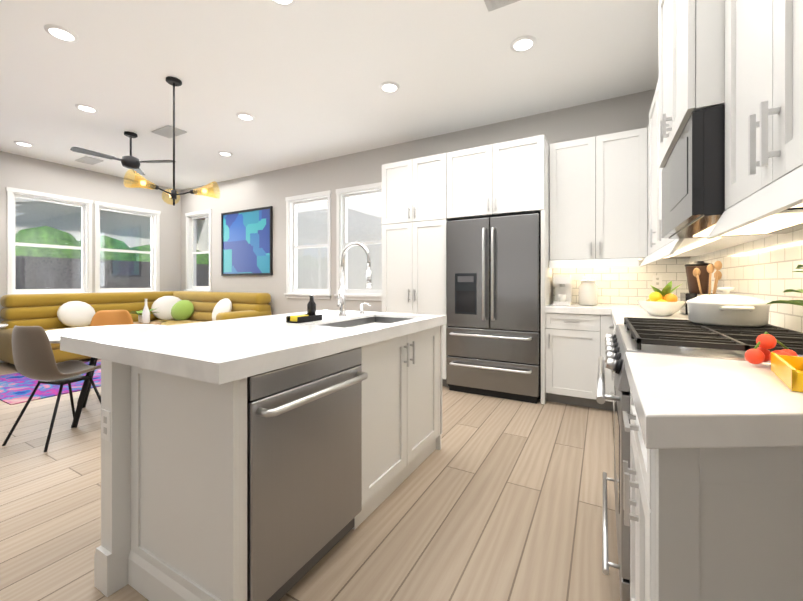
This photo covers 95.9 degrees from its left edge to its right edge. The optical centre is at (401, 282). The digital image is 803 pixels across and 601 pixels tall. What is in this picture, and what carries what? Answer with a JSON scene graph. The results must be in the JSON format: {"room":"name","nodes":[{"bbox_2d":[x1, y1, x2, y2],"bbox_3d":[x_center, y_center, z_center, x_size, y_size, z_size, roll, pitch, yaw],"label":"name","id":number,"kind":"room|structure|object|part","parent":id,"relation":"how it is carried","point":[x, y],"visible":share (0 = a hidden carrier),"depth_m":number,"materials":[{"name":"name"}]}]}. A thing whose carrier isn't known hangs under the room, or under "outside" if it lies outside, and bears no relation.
{"room":"kitchen","nodes":[
{"label":"kitchen","id":0,"kind":"room"},
{"bbox_2d":[0,151,180,322],"bbox_3d":[-6.378,-0.366,4.141,0.160,3.020,7.480,0,0,29],"label":"wall","id":1,"kind":"structure","parent":0,"point":[26,173],"depth_m":6.11,"materials":[{"name":"grey paint"}]},
{"bbox_2d":[6,187,92,294],"bbox_3d":[-5.494,-0.564,5.680,0.210,1.630,1.030,0,0,29],"label":"window","id":2,"kind":"structure","parent":1,"relation":"in","point":[85,206],"depth_m":5.66,"materials":[{"name":"white"}]},
{"bbox_2d":[94,201,160,292],"bbox_3d":[-4.986,-0.564,6.594,0.210,1.630,1.060,0,0,29],"label":"window","id":3,"kind":"structure","parent":1,"relation":"in","point":[99,206],"depth_m":6.62,"materials":[{"name":"white"}]},
{"bbox_2d":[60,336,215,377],"bbox_3d":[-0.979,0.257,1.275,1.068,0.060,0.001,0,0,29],"label":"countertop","id":4,"kind":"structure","parent":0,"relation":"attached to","point":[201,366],"depth_m":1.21,"materials":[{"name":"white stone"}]},
{"bbox_2d":[0,358,620,600],"bbox_3d":[-2.714,1.206,2.105,8.545,0.120,7.800,0,0,29],"label":"floor","id":5,"kind":"structure","parent":0,"point":[496,499],"depth_m":1.78,"materials":[{"name":"brown wood"}]},
{"bbox_2d":[0,360,100,404],"bbox_3d":[-3.868,1.138,4.635,1.610,0.010,1.980,0,0,29],"label":"rug","id":6,"kind":"object","parent":5,"relation":"on","point":[16,388],"visible":0.25,"depth_m":3.91,"materials":[{"name":"fabric"}]},
{"bbox_2d":[2,325,100,451],"bbox_3d":[-2.545,0.723,2.717,0.436,0.852,0.506,0,0,14],"label":"chair","id":7,"kind":"object","parent":5,"relation":"on","point":[33,355],"visible":0.92,"depth_m":2.51,"materials":[{"name":"beige fabric"}]},
{"bbox_2d":[77,310,133,403],"bbox_3d":[-2.992,0.722,3.707,0.436,0.852,0.506,0,0,-31],"label":"chair","id":8,"kind":"object","parent":5,"relation":"on","point":[110,317],"visible":0.27,"depth_m":3.89,"materials":[{"name":"leather"}]},
{"bbox_2d":[46,324,165,427],"bbox_3d":[-2.620,0.789,3.185,1.000,0.728,1.000,0,0,29],"label":"dining table","id":9,"kind":"object","parent":5,"relation":"on","point":[54,336],"visible":0.33,"depth_m":3.08,"materials":[{"name":"white wood"}]},
{"bbox_2d":[132,299,160,324],"bbox_3d":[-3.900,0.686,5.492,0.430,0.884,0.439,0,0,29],"label":"vase","id":10,"kind":"object","parent":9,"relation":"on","point":[144,315],"visible":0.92,"depth_m":5.42,"materials":[{"name":"white ceramic"}]},
{"bbox_3d":[-3.902,0.872,5.489,0.430,0.512,0.430,0,0,29],"label":"frame","id":11,"kind":"part","parent":10,"relation":"part of","materials":[{"name":"brown wood"}]},
{"bbox_2d":[0,291,271,364],"bbox_3d":[-3.902,0.656,5.540,2.690,0.975,2.530,0,0,29],"label":"sofa","id":12,"kind":"object","parent":5,"relation":"on","point":[49,312],"visible":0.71,"depth_m":5.78,"materials":[{"name":"yellow leather"}]},
{"bbox_2d":[57,301,94,326],"bbox_3d":[-4.961,0.483,5.539,0.225,0.401,0.478,0,0,29],"label":"pillow","id":13,"kind":"object","parent":12,"relation":"on","point":[70,313],"depth_m":5.47,"materials":[{"name":"white fabric"}]},
{"bbox_2d":[151,296,180,319],"bbox_3d":[-4.252,0.463,6.609,0.322,0.440,0.453,0,0,29],"label":"pillow","id":14,"kind":"object","parent":12,"relation":"on","point":[164,305],"depth_m":6.53,"materials":[{"name":"white fabric"}]},
{"bbox_2d":[171,300,193,319],"bbox_3d":[-3.951,0.503,6.534,0.414,0.372,0.247,0,0,29],"label":"pillow","id":15,"kind":"object","parent":12,"relation":"on","point":[180,309],"depth_m":6.48,"materials":[{"name":"green fabric"}]},
{"bbox_2d":[212,298,231,320],"bbox_3d":[-2.972,0.473,5.989,0.495,0.417,0.236,0,0,29],"label":"pillow","id":16,"kind":"object","parent":12,"relation":"on","point":[224,304],"depth_m":5.92,"materials":[{"name":"white fabric"}]},
{"bbox_2d":[88,322,446,600],"bbox_3d":[-0.398,0.716,1.936,0.778,0.860,1.734,0,0,29],"label":"kitchen island","id":17,"kind":"object","parent":5,"relation":"on","point":[277,457],"depth_m":1.32,"materials":[{"name":"white wood"}]},
{"bbox_2d":[64,310,327,355],"bbox_3d":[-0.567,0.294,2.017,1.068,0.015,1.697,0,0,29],"label":"island countertop","id":18,"kind":"structure","parent":17,"relation":"on","point":[271,325],"depth_m":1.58,"materials":[{"name":"white stone"}]},
{"bbox_2d":[337,242,371,316],"bbox_3d":[-0.258,-0.018,2.420,0.257,0.488,0.299,0,0,29],"label":"faucet","id":19,"kind":"object","parent":18,"relation":"on","point":[341,295],"depth_m":2.37,"materials":[{"name":"silver metal"}]},
{"bbox_2d":[300,314,419,337],"bbox_3d":[-0.194,0.380,2.186,0.397,0.272,0.727,0,0,29],"label":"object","id":20,"kind":"object","parent":18,"relation":"in","point":[375,320],"depth_m":2.18,"materials":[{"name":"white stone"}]},
{"bbox_2d":[247,347,367,600],"bbox_3d":[-0.546,0.720,1.515,0.628,0.852,0.594,0,0,29],"label":"dishwasher","id":21,"kind":"object","parent":17,"relation":"in","point":[304,417],"depth_m":1.31,"materials":[{"name":"silver metal"}]},
{"bbox_2d":[382,153,448,386],"bbox_3d":[0.275,-0.126,4.356,0.823,2.540,0.631,0,0,29],"label":"tall cabinet","id":22,"kind":"object","parent":5,"relation":"on","point":[414,220],"depth_m":4.06,"materials":[{"name":"white wood"}]},
{"bbox_2d":[446,211,540,403],"bbox_3d":[1.012,0.232,3.856,0.946,1.825,0.709,0,0,29],"label":"fridge","id":23,"kind":"object","parent":5,"relation":"on","point":[493,303],"visible":0.98,"depth_m":3.57,"materials":[{"name":"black metal"}]},
{"bbox_2d":[542,312,601,408],"bbox_3d":[1.704,0.715,3.576,0.459,0.860,0.607,0,0,29],"label":"base cabinet","id":24,"kind":"object","parent":5,"relation":"on","point":[571,345],"depth_m":3.33,"materials":[{"name":"white wood"}]},
{"bbox_2d":[546,304,679,315],"bbox_3d":[2.020,0.255,3.392,1.190,0.060,0.621,0,0,29],"label":"countertop","id":25,"kind":"structure","parent":24,"relation":"on","point":[573,309],"depth_m":3.30,"materials":[{"name":"white stone"}]},
{"bbox_2d":[553,275,571,304],"bbox_3d":[1.659,0.073,3.719,0.150,0.300,0.290,0,0,29],"label":"coffee machine","id":26,"kind":"object","parent":25,"relation":"on","point":[563,289],"visible":1,"depth_m":3.63,"materials":[{"name":"white plastic"}]},
{"bbox_2d":[579,277,597,305],"bbox_3d":[1.852,0.083,3.594,0.170,0.280,0.170,0,0,29],"label":"cookie jar","id":27,"kind":"object","parent":25,"relation":"on","point":[588,290],"visible":1,"depth_m":3.53,"materials":[{"name":"white ceramic"}]},
{"bbox_2d":[610,320,613,410],"bbox_3d":[1.958,0.715,2.709,0.635,0.860,0.705,0,0,29],"label":"base cabinet","id":28,"kind":"object","parent":5,"relation":"on","point":[611,321],"depth_m":3.16,"materials":[{"name":"white wood"}]},
{"bbox_2d":[610,308,687,333],"bbox_3d":[1.777,0.256,2.398,0.649,0.060,1.352,0,0,29],"label":"countertop","id":29,"kind":"structure","parent":28,"relation":"on","point":[616,314],"depth_m":2.48,"materials":[{"name":"white stone"}]},
{"bbox_2d":[637,281,685,315],"bbox_3d":[1.758,0.106,2.457,0.270,0.236,0.270,0,0,29],"label":"fruit bowl","id":30,"kind":"object","parent":29,"relation":"on","point":[664,302],"visible":1,"depth_m":2.40,"materials":[{"name":"white ceramic"}]},
{"bbox_2d":[680,261,716,314],"bbox_3d":[2.103,0.036,2.562,0.180,0.375,0.200,0,0,29],"label":"blender","id":31,"kind":"object","parent":29,"relation":"on","point":[693,287],"visible":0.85,"depth_m":2.52,"materials":[{"name":"black"}]},
{"bbox_2d":[693,261,721,296],"bbox_3d":[1.937,0.044,2.284,0.144,0.360,0.116,0,0,29],"label":"utensil crock","id":32,"kind":"object","parent":29,"relation":"on","point":[711,268],"visible":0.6,"depth_m":2.25,"materials":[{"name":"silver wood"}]},
{"bbox_2d":[623,355,723,499],"bbox_3d":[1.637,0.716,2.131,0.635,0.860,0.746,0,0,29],"label":"base cabinet","id":33,"kind":"object","parent":5,"relation":"on","point":[624,412],"depth_m":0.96,"materials":[{"name":"white wood"}]},
{"bbox_2d":[596,317,802,600],"bbox_3d":[1.193,0.665,1.444,0.723,0.962,0.872,0,0,29],"label":"range","id":34,"kind":"object","parent":5,"relation":"on","point":[681,337],"visible":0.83,"depth_m":1.27,"materials":[{"name":"grey metal"}]},
{"bbox_2d":[686,287,770,326],"bbox_3d":[1.425,0.101,1.589,0.280,0.164,0.350,0,0,29],"label":"cooking pot","id":35,"kind":"object","parent":34,"relation":"on","point":[726,308],"visible":0.98,"depth_m":1.50,"materials":[{"name":"white ceramic"}]},
{"bbox_2d":[626,404,802,600],"bbox_3d":[0.878,0.717,0.766,0.635,0.860,0.601,0,0,29],"label":"base cabinet","id":36,"kind":"object","parent":5,"relation":"on","point":[714,492],"depth_m":0.67,"materials":[{"name":"white wood"}]},
{"bbox_2d":[625,352,802,479],"bbox_3d":[0.861,0.257,0.749,0.649,0.060,0.650,0,0,29],"label":"countertop","id":37,"kind":"structure","parent":36,"relation":"on","point":[724,413],"depth_m":0.66,"materials":[{"name":"white stone"}]},
{"bbox_2d":[745,332,797,363],"bbox_3d":[0.995,0.176,0.976,0.116,0.088,0.079,0,0,29],"label":"tomatoes","id":38,"kind":"object","parent":37,"relation":"on","point":[765,342],"visible":0.75,"depth_m":0.97,"materials":[{"name":"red food"}]},
{"bbox_2d":[767,264,802,305],"bbox_3d":[1.122,0.088,0.954,0.191,0.275,0.219,0,0,29],"label":"potted plant","id":39,"kind":"object","parent":37,"relation":"on","point":[797,302],"visible":1,"depth_m":1.02,"materials":[{"name":"green plant"}]},
{"bbox_2d":[771,352,802,391],"bbox_3d":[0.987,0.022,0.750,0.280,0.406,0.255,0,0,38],"label":"tray","id":40,"kind":"object","parent":37,"relation":"on","point":[787,370],"visible":1,"depth_m":0.82,"materials":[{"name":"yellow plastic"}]},
{"bbox_2d":[0,0,658,189],"bbox_3d":[-2.714,-1.934,2.103,8.545,0.120,7.800,0,0,29],"label":"ceiling","id":41,"kind":"structure","parent":0,"point":[300,81],"depth_m":3.25,"materials":[{"name":"white paint"}]},
{"bbox_2d":[14,141,33,146],"bbox_3d":[-5.101,-1.870,4.894,0.194,0.012,0.194,0,0,-16],"label":"recessed light","id":42,"kind":"object","parent":41,"relation":"in","point":[21,143],"depth_m":4.89,"materials":[{"name":"white"}]},
{"bbox_2d":[44,24,78,42],"bbox_3d":[-2.555,-1.869,2.724,0.194,0.012,0.194,0,0,20],"label":"recessed light","id":43,"kind":"object","parent":41,"relation":"in","point":[60,32],"depth_m":2.71,"materials":[{"name":"white plastic"}]},
{"bbox_2d":[75,104,98,112],"bbox_3d":[-3.381,-1.869,3.893,0.194,0.012,0.194,0,0,2],"label":"recessed light","id":44,"kind":"object","parent":41,"relation":"in","point":[87,108],"depth_m":3.88,"materials":[{"name":"white plastic"}]},
{"bbox_2d":[75,156,103,164],"bbox_3d":[-4.790,-1.868,5.557,0.380,0.015,0.220,0,0,29],"label":"ceiling vent","id":45,"kind":"object","parent":41,"relation":"in","point":[88,160],"depth_m":5.53,"materials":[{"name":"grey metal"}]},
{"bbox_2d":[70,131,175,174],"bbox_3d":[-3.441,-1.656,4.459,1.019,0.440,0.934,0,0,29],"label":"ceiling fan","id":46,"kind":"object","parent":41,"relation":"hanging from","point":[131,162],"visible":1,"depth_m":4.49,"materials":[{"name":"black metal"}]},
{"bbox_2d":[151,125,186,137],"bbox_3d":[-2.884,-1.867,4.498,0.380,0.015,0.220,0,0,29],"label":"ceiling vent","id":47,"kind":"object","parent":41,"relation":"in","point":[167,130],"depth_m":4.47,"materials":[{"name":"grey metal"}]},
{"bbox_2d":[126,76,219,205],"bbox_3d":[-2.146,-1.295,3.317,0.734,1.160,0.672,0,0,29],"label":"pendant chandelier","id":48,"kind":"object","parent":41,"relation":"hanging from","point":[173,81],"visible":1,"depth_m":3.35,"materials":[{"name":"black metal"}]},
{"bbox_3d":[-2.134,-1.295,3.331,0.364,1.160,0.331,0,0,29],"label":"frame","id":49,"kind":"part","parent":48,"relation":"part of","materials":[{"name":"black metal"}]},
{"bbox_2d":[218,151,232,155],"bbox_3d":[-2.560,-1.870,5.267,0.194,0.012,0.194,0,0,20],"label":"recessed light","id":50,"kind":"object","parent":41,"relation":"in","point":[223,153],"depth_m":5.24,"materials":[{"name":"white"}]},
{"bbox_2d":[236,112,254,120],"bbox_3d":[-1.761,-1.870,4.091,0.194,0.012,0.194,0,0,2],"label":"recessed light","id":51,"kind":"object","parent":41,"relation":"in","point":[246,116],"depth_m":4.07,"materials":[{"name":"white plastic"}]},
{"bbox_2d":[271,0,295,6],"bbox_3d":[-0.780,-1.868,2.356,0.194,0.012,0.194,0,0,2],"label":"recessed light","id":52,"kind":"object","parent":41,"relation":"in","point":[284,3],"depth_m":2.41,"materials":[{"name":"white plastic"}]},
{"bbox_2d":[379,81,399,92],"bbox_3d":[-0.114,-1.869,3.472,0.194,0.012,0.194,0,0,20],"label":"recessed light","id":53,"kind":"object","parent":41,"relation":"in","point":[388,86],"depth_m":3.46,"materials":[{"name":"white plastic"}]},
{"bbox_2d":[484,0,519,11],"bbox_3d":[0.604,-1.866,2.273,0.220,0.015,0.380,0,0,29],"label":"ceiling vent","id":54,"kind":"object","parent":41,"relation":"in","point":[491,5],"depth_m":2.42,"materials":[{"name":"grey metal"}]},
{"bbox_2d":[510,35,535,52],"bbox_3d":[0.956,-1.869,2.844,0.194,0.012,0.194,0,0,-16],"label":"recessed light","id":55,"kind":"object","parent":41,"relation":"in","point":[521,43],"depth_m":2.83,"materials":[{"name":"white plastic"}]},
{"bbox_2d":[216,314,446,377],"bbox_3d":[-0.315,0.256,1.876,0.491,0.060,1.697,0,0,29],"label":"countertop","id":56,"kind":"structure","parent":0,"relation":"attached to","point":[274,357],"depth_m":1.48,"materials":[{"name":"white stone"}]},
{"bbox_2d":[328,310,439,317],"bbox_3d":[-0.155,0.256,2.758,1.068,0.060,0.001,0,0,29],"label":"countertop","id":57,"kind":"structure","parent":0,"relation":"attached to","point":[331,313],"depth_m":2.56,"materials":[{"name":"white stone"}]},
{"bbox_2d":[181,89,690,314],"bbox_3d":[-0.858,-0.366,5.443,8.545,3.020,0.160,0,0,29],"label":"wall","id":58,"kind":"structure","parent":0,"point":[274,188],"depth_m":5.43,"materials":[{"name":"grey paint"}]},
{"bbox_2d":[184,209,211,291],"bbox_3d":[-3.940,-0.585,7.128,0.840,1.610,0.210,0,0,29],"label":"window","id":59,"kind":"structure","parent":58,"relation":"in","point":[191,235],"depth_m":7.24,"materials":[{"name":"white"}]},
{"bbox_2d":[221,206,272,275],"bbox_3d":[-2.744,-0.702,6.378,1.320,1.150,0.033,0,0,29],"label":"framed art","id":60,"kind":"object","parent":58,"relation":"attached to","point":[246,242],"visible":1,"depth_m":6.35,"materials":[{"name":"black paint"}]},
{"bbox_2d":[284,190,331,298],"bbox_3d":[-1.440,-0.569,5.738,0.960,1.640,0.210,0,0,29],"label":"window","id":61,"kind":"structure","parent":58,"relation":"in","point":[292,290],"depth_m":5.83,"materials":[{"name":"white"}]},
{"bbox_2d":[334,182,381,300],"bbox_3d":[-0.549,-0.568,5.243,0.920,1.640,0.210,0,0,29],"label":"window","id":62,"kind":"structure","parent":58,"relation":"in","point":[342,196],"depth_m":5.35,"materials":[{"name":"white"}]},
{"bbox_2d":[446,135,549,223],"bbox_3d":[1.038,-1.040,3.931,1.053,0.710,0.631,0,0,29],"label":"upper cabinet","id":63,"kind":"object","parent":58,"relation":"attached to","point":[509,177],"depth_m":3.62,"materials":[{"name":"white wood"}]},
{"bbox_2d":[546,129,637,263],"bbox_3d":[1.932,-0.810,3.597,0.825,1.170,0.347,0,0,29],"label":"upper cabinet","id":64,"kind":"object","parent":58,"relation":"attached to","point":[593,218],"depth_m":3.45,"materials":[{"name":"white wood"}]},
{"bbox_2d":[553,229,802,332],"bbox_3d":[1.413,-0.169,2.299,1.190,0.790,3.120,0,0,29],"label":"backsplash","id":65,"kind":"structure","parent":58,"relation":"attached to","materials":[{"name":"tile"}]},
{"bbox_2d":[638,128,701,259],"bbox_3d":[2.254,-0.810,3.024,0.425,1.170,0.385,0,0,29],"label":"upper cabinet","id":66,"kind":"object","parent":0,"relation":"attached to","point":[641,132],"depth_m":3.27,"materials":[{"name":"white wood"}]},
{"bbox_2d":[646,97,717,255],"bbox_3d":[2.081,-0.810,2.667,0.381,1.170,0.530,0,0,29],"label":"upper cabinet","id":67,"kind":"object","parent":0,"relation":"attached to","point":[650,130],"depth_m":2.92,"materials":[{"name":"white wood"}]},
{"bbox_2d":[654,0,717,171],"bbox_3d":[1.312,-0.979,1.376,0.471,0.830,0.716,0,0,29],"label":"upper cabinet","id":68,"kind":"object","parent":0,"relation":"attached to","point":[687,83],"depth_m":1.32,"materials":[{"name":"white wood"}]},
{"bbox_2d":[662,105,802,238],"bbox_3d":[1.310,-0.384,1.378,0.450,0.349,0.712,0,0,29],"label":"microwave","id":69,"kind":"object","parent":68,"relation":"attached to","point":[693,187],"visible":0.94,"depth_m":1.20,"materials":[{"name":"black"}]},
{"bbox_2d":[654,172,749,251],"bbox_3d":[1.869,-0.809,2.287,0.381,1.170,0.595,0,0,29],"label":"upper cabinet","id":70,"kind":"object","parent":0,"relation":"attached to","point":[657,175],"depth_m":2.51,"materials":[{"name":"white wood"}]},
{"bbox_2d":[662,212,797,247],"bbox_3d":[1.657,-0.809,1.904,0.381,1.170,0.534,0,0,29],"label":"upper cabinet","id":71,"kind":"object","parent":0,"relation":"attached to","point":[726,224],"depth_m":1.77,"materials":[{"name":"white wood"}]},
{"bbox_2d":[718,0,802,215],"bbox_3d":[0.994,-0.808,0.712,0.381,1.170,0.745,0,0,29],"label":"upper cabinet","id":72,"kind":"object","parent":0,"relation":"attached to","point":[760,42],"depth_m":0.85,"materials":[{"name":"white wood"}]},
{"label":"outside","id":73,"kind":"structure","parent":0,"visible":0},
{"bbox_3d":[-5.322,1.331,8.658,42.000,0.120,34.000,0,0,29],"label":"ground","id":74,"kind":"structure","parent":73,"visible":0},
{"bbox_2d":[15,193,381,289],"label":"window","id":75,"kind":"structure","parent":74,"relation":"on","point":[127,240],"depth_m":9.12,"materials":[{"name":"grey"}]}
]}

